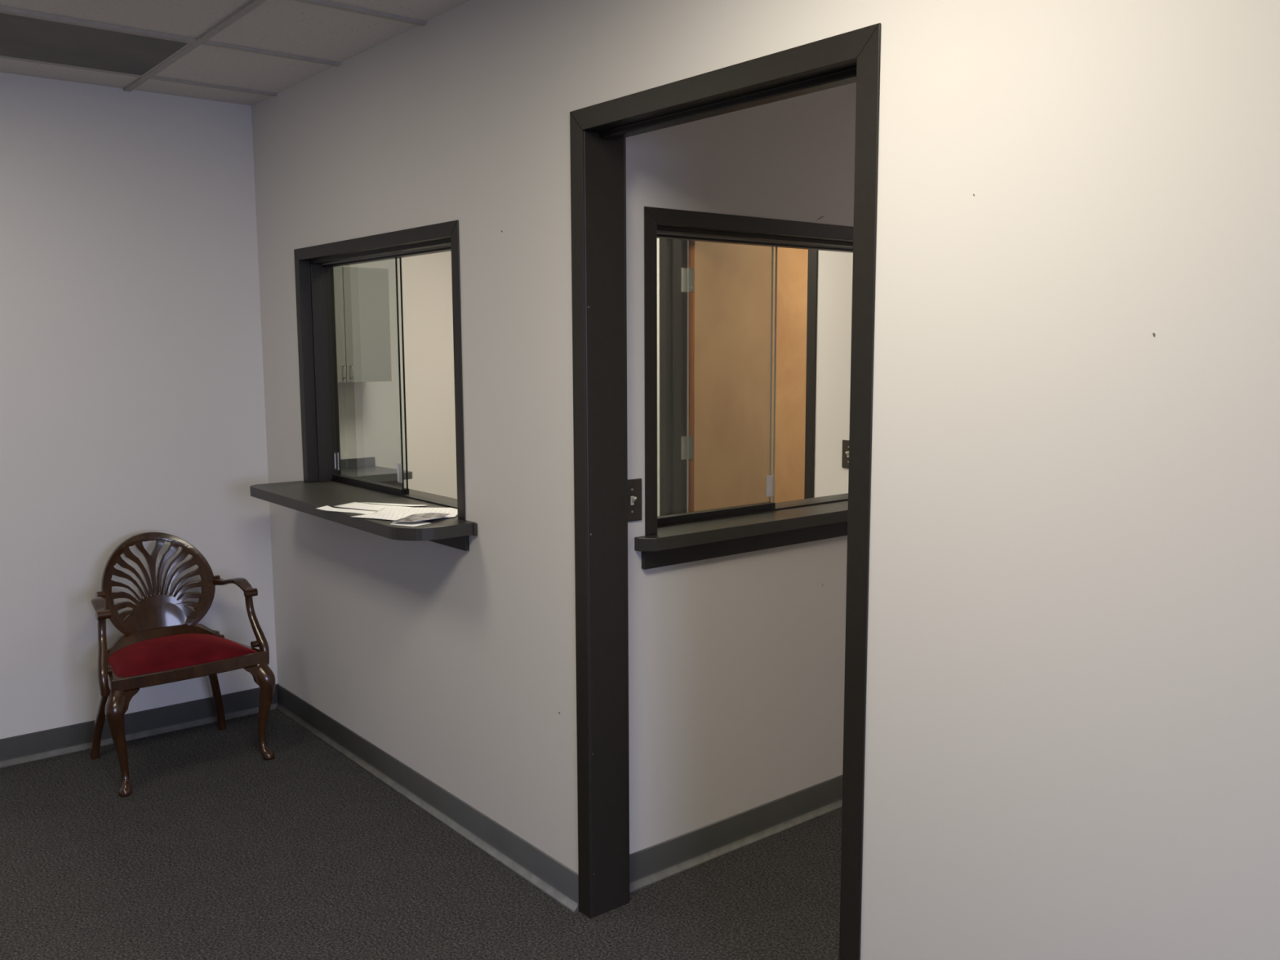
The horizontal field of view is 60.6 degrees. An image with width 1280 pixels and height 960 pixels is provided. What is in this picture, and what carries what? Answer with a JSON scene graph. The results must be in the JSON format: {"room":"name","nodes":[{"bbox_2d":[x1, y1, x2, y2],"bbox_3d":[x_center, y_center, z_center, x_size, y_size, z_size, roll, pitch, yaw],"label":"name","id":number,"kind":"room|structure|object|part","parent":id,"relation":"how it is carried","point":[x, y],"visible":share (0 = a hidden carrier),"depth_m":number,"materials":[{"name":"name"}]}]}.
{"room":"waiting room","nodes":[
{"label":"waiting room","id":0,"kind":"room"},
{"bbox_2d":[0,71,277,738],"bbox_3d":[-3.245,-0.091,3.155,4.325,2.446,0.125,-6,9,-39],"label":"wall","id":1,"kind":"structure","parent":0,"point":[132,389],"depth_m":4.09,"materials":[{"name":"white paint"}]},
{"bbox_2d":[0,684,277,768],"bbox_3d":[-3.146,1.074,3.282,4.200,0.101,0.020,-6,9,-39],"label":"baseboard","id":2,"kind":"structure","parent":1,"relation":"attached to","point":[38,745],"depth_m":4.24,"materials":[{"name":"grey plastic"}]},
{"bbox_2d":[0,0,470,105],"bbox_3d":[0.330,-1.230,2.023,8.650,0.082,8.340,-6,9,-39],"label":"ceiling","id":3,"kind":"structure","parent":0,"point":[246,52],"depth_m":3.31,"materials":[{"name":"tile"}]},
{"bbox_2d":[0,11,192,76],"bbox_3d":[-2.015,-1.331,3.220,1.191,0.007,0.540,-6,9,-39],"label":"recessed light","id":4,"kind":"object","parent":3,"relation":"in","point":[22,37],"visible":1,"depth_m":3.41,"materials":[{"name":"paint"}]},
{"bbox_2d":[0,709,841,959],"bbox_3d":[0.291,1.284,2.294,8.525,0.100,8.340,-6,9,-39],"label":"floor","id":5,"kind":"structure","parent":0,"point":[216,849],"depth_m":3.13,"materials":[{"name":"carpet"}]},
{"bbox_2d":[90,531,275,797],"bbox_3d":[-1.696,0.623,3.982,0.585,0.819,0.472,-6,9,-40],"label":"armchair","id":6,"kind":"object","parent":5,"relation":"on","point":[163,641],"visible":1,"depth_m":4.00,"materials":[{"name":"brown wood"}]},
{"bbox_3d":[-1.973,0.851,4.019,0.115,0.358,0.042,0,7,-1],"label":"leg","id":7,"kind":"part","parent":6,"relation":"part of","materials":[{"name":"brown wood"}]},
{"bbox_3d":[-1.882,0.432,3.813,0.055,0.057,0.271,-4,8,-29],"label":"armrest","id":8,"kind":"part","parent":6,"relation":"part of","materials":[{"name":"brown wood"}]},
{"bbox_3d":[-1.746,0.884,3.711,0.111,0.367,0.080,-6,9,-40],"label":"leg","id":9,"kind":"part","parent":6,"relation":"part of","materials":[{"name":"brown wood"}]},
{"bbox_3d":[-1.807,0.398,4.083,0.397,0.397,0.134,-6,9,-40],"label":"backrest","id":10,"kind":"part","parent":6,"relation":"part of","materials":[{"name":"brown wood"}]},
{"bbox_2d":[107,633,257,676],"bbox_3d":[-1.689,0.605,3.970,0.492,0.057,0.375,-6,9,-40],"label":"seat cushion","id":11,"kind":"object","parent":6,"relation":"on","point":[131,655],"depth_m":3.89,"materials":[{"name":"red fabric"}]},
{"bbox_3d":[-1.692,0.654,3.980,0.531,0.045,0.406,-6,9,-40],"label":"seat rail","id":12,"kind":"part","parent":6,"relation":"part of","materials":[{"name":"brown wood"}]},
{"bbox_3d":[-1.661,0.817,4.283,0.042,0.358,0.115,1,7,10],"label":"leg","id":13,"kind":"part","parent":6,"relation":"part of","materials":[{"name":"brown wood"}]},
{"bbox_3d":[-1.526,0.393,4.115,0.271,0.057,0.055,5,9,38],"label":"armrest","id":14,"kind":"part","parent":6,"relation":"part of","materials":[{"name":"brown wood"}]},
{"bbox_3d":[-1.391,0.846,4.012,0.111,0.367,0.080,-6,9,-40],"label":"leg","id":15,"kind":"part","parent":6,"relation":"part of","materials":[{"name":"brown wood"}]},
{"bbox_2d":[337,240,688,512],"bbox_3d":[-0.570,-0.539,6.696,4.075,2.446,0.125,-6,9,-39],"label":"wall","id":16,"kind":"structure","parent":0,"point":[369,412],"depth_m":6.06,"materials":[{"name":"white paint"}]},
{"bbox_2d":[340,457,375,468],"bbox_3d":[-1.773,-0.067,5.677,0.854,0.048,0.020,-6,9,-39],"label":"backsplash","id":17,"kind":"structure","parent":16,"relation":"attached to","point":[366,461],"depth_m":5.87,"materials":[{"name":"stone"}]},
{"bbox_2d":[333,266,391,382],"bbox_3d":[-1.558,-0.785,5.560,0.490,0.571,0.336,-6,9,-39],"label":"upper cabinet","id":18,"kind":"object","parent":16,"relation":"attached to","point":[362,297],"visible":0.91,"depth_m":5.51,"materials":[{"name":"grey laminate"}]},
{"bbox_3d":[-1.571,-0.763,5.383,0.242,0.570,0.018,-6,9,-39],"label":"cabinet door","id":19,"kind":"part","parent":18,"relation":"part of","materials":[{"name":"grey laminate"}]},
{"bbox_3d":[-1.474,-0.538,5.459,0.007,0.067,0.028,-6,9,-39],"label":"handle","id":20,"kind":"part","parent":18,"relation":"part of","materials":[{"name":"metal"}]},
{"bbox_3d":[-1.444,-0.541,5.484,0.007,0.067,0.028,-6,9,-39],"label":"handle","id":21,"kind":"part","parent":18,"relation":"part of","materials":[{"name":"metal"}]},
{"bbox_2d":[340,457,412,487],"bbox_3d":[-1.637,0.109,5.553,0.882,0.368,0.414,-6,9,-39],"label":"countertop","id":22,"kind":"structure","parent":16,"relation":"attached to","point":[365,468],"depth_m":5.68,"materials":[{"name":"stone"}]},
{"bbox_3d":[-1.572,0.164,5.455,0.825,0.284,0.060,-6,9,-39],"label":"support panel","id":23,"kind":"part","parent":22,"relation":"part of","materials":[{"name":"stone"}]},
{"bbox_2d":[626,82,856,853],"bbox_3d":[1.471,-0.237,4.194,4.075,2.446,0.126,-6,9,-39],"label":"wall","id":24,"kind":"structure","parent":0,"point":[736,662],"depth_m":3.18,"materials":[{"name":"white paint"}]},
{"bbox_2d":[627,478,641,521],"bbox_3d":[-0.018,0.055,2.921,0.070,0.114,0.020,-6,9,-39],"label":"light switch","id":25,"kind":"object","parent":24,"relation":"attached to","point":[634,486],"visible":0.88,"depth_m":2.93,"materials":[{"name":"brown metal"}]},
{"bbox_2d":[629,774,842,893],"bbox_3d":[1.526,0.932,4.286,4.063,0.101,0.020,-6,9,-39],"label":"baseboard","id":26,"kind":"structure","parent":24,"relation":"attached to","point":[656,863],"depth_m":3.29,"materials":[{"name":"grey plastic"}]},
{"bbox_2d":[634,493,848,569],"bbox_3d":[0.441,0.139,3.419,1.300,0.090,0.257,-6,9,-39],"label":"window ledge","id":27,"kind":"object","parent":24,"relation":"attached to","point":[692,541],"visible":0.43,"depth_m":3.18,"materials":[{"name":"grey laminate"}]},
{"bbox_2d":[644,206,853,535],"bbox_3d":[0.448,-0.338,3.349,1.226,0.872,0.135,-6,9,-39],"label":"window","id":28,"kind":"structure","parent":24,"relation":"in","point":[659,223],"depth_m":3.07,"materials":[{"name":"brown metal"}]},
{"bbox_3d":[0.403,0.018,3.396,0.032,0.066,0.002,-6,9,-39],"label":"finger pull","id":29,"kind":"part","parent":28,"relation":"part of","materials":[{"name":"metal"}]},
{"bbox_2d":[657,238,853,516],"bbox_3d":[0.217,-0.364,5.258,0.125,2.446,3.117,-6,9,-39],"label":"wall","id":30,"kind":"structure","parent":0,"point":[834,268],"depth_m":4.45,"materials":[{"name":"white paint"}]},
{"bbox_2d":[659,238,817,515],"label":"door","id":31,"kind":"structure","parent":30,"relation":"in","point":[728,286],"depth_m":5.42,"materials":[{"name":"brown wood"}]},
{"bbox_2d":[841,440,848,468],"bbox_3d":[0.836,-0.103,4.405,0.020,0.114,0.070,-6,9,-39],"label":"light switch","id":32,"kind":"object","parent":30,"relation":"attached to","point":[845,458],"visible":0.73,"depth_m":4.42,"materials":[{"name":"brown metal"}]},
{"bbox_2d":[251,0,1279,959],"bbox_3d":[0.422,0.017,2.167,0.126,2.446,8.215,-6,9,-39],"label":"wall","id":33,"kind":"structure","parent":0,"point":[1072,749],"depth_m":1.89,"materials":[{"name":"white paint"}]},
{"bbox_2d":[249,478,477,551],"bbox_3d":[-0.897,0.109,3.704,0.433,0.090,1.316,-6,9,-39],"label":"shelf","id":34,"kind":"object","parent":33,"relation":"attached to","point":[303,496],"visible":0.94,"depth_m":3.60,"materials":[{"name":"grey laminate"}]},
{"bbox_2d":[316,505,377,514],"bbox_3d":[-0.895,0.096,3.422,0.299,0.004,0.068,4,8,32],"label":"paper sheet","id":35,"kind":"object","parent":34,"relation":"on","point":[326,508],"visible":0.88,"depth_m":3.44,"materials":[{"name":"white paper"}]},
{"bbox_2d":[334,502,413,511],"bbox_3d":[-0.816,0.088,3.481,0.337,0.003,0.109,3,8,26],"label":"paper sheet","id":36,"kind":"object","parent":34,"relation":"on","point":[357,505],"visible":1,"depth_m":3.52,"materials":[{"name":"white paper"}]},
{"bbox_2d":[360,502,428,506],"bbox_3d":[-0.800,0.076,3.570,0.265,0.006,0.040,3,8,26],"label":"paper sheet","id":37,"kind":"object","parent":34,"relation":"on","point":[397,504],"visible":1,"depth_m":3.56,"materials":[{"name":"white paper"}]},
{"bbox_2d":[352,507,457,521],"bbox_3d":[-0.693,0.098,3.359,0.306,0.009,0.276,2,7,18],"label":"paper sheet","id":38,"kind":"object","parent":34,"relation":"on","point":[388,513],"visible":0.77,"depth_m":3.37,"materials":[{"name":"white paper"}]},
{"bbox_2d":[389,520,430,526],"bbox_3d":[-0.674,0.126,3.187,0.104,0.001,0.122,-6,9,-39],"label":"paper sheet","id":39,"kind":"object","parent":34,"relation":"on","point":[420,522],"visible":0.63,"depth_m":3.18,"materials":[{"name":"white paper"}]},
{"bbox_2d":[391,512,450,522],"bbox_3d":[-0.641,0.112,3.232,0.112,0.006,0.165,3,8,21],"label":"brochure","id":40,"kind":"object","parent":39,"relation":"on","point":[420,517],"visible":1,"depth_m":3.23,"materials":[{"name":"grey paper"}]},
{"bbox_2d":[293,219,465,519],"bbox_3d":[-0.853,-0.376,3.705,0.135,0.871,1.218,-6,9,-39],"label":"window","id":41,"kind":"structure","parent":33,"relation":"in","point":[314,264],"depth_m":4.07,"materials":[{"name":"brown metal"}]},
{"bbox_3d":[-1.157,-0.072,4.175,0.002,0.066,0.032,-6,9,-39],"label":"finger pull","id":42,"kind":"part","parent":41,"relation":"part of","materials":[{"name":"metal"}]},
{"bbox_3d":[-0.828,-0.023,3.771,0.002,0.066,0.032,-6,9,-39],"label":"finger pull","id":43,"kind":"part","parent":41,"relation":"part of","materials":[{"name":"metal"}]},
{"bbox_2d":[275,684,578,912],"bbox_3d":[-0.849,1.006,3.761,0.020,0.101,2.160,-6,9,-39],"label":"baseboard","id":44,"kind":"structure","parent":33,"relation":"attached to","point":[545,873],"depth_m":3.49,"materials":[{"name":"grey plastic"}]},
{"bbox_2d":[569,22,880,959],"bbox_3d":[0.183,0.166,2.485,0.135,2.074,0.952,-6,9,-39],"label":"door frame","id":45,"kind":"structure","parent":33,"relation":"in","point":[598,132],"depth_m":2.70,"materials":[{"name":"brown metal"}]}
]}

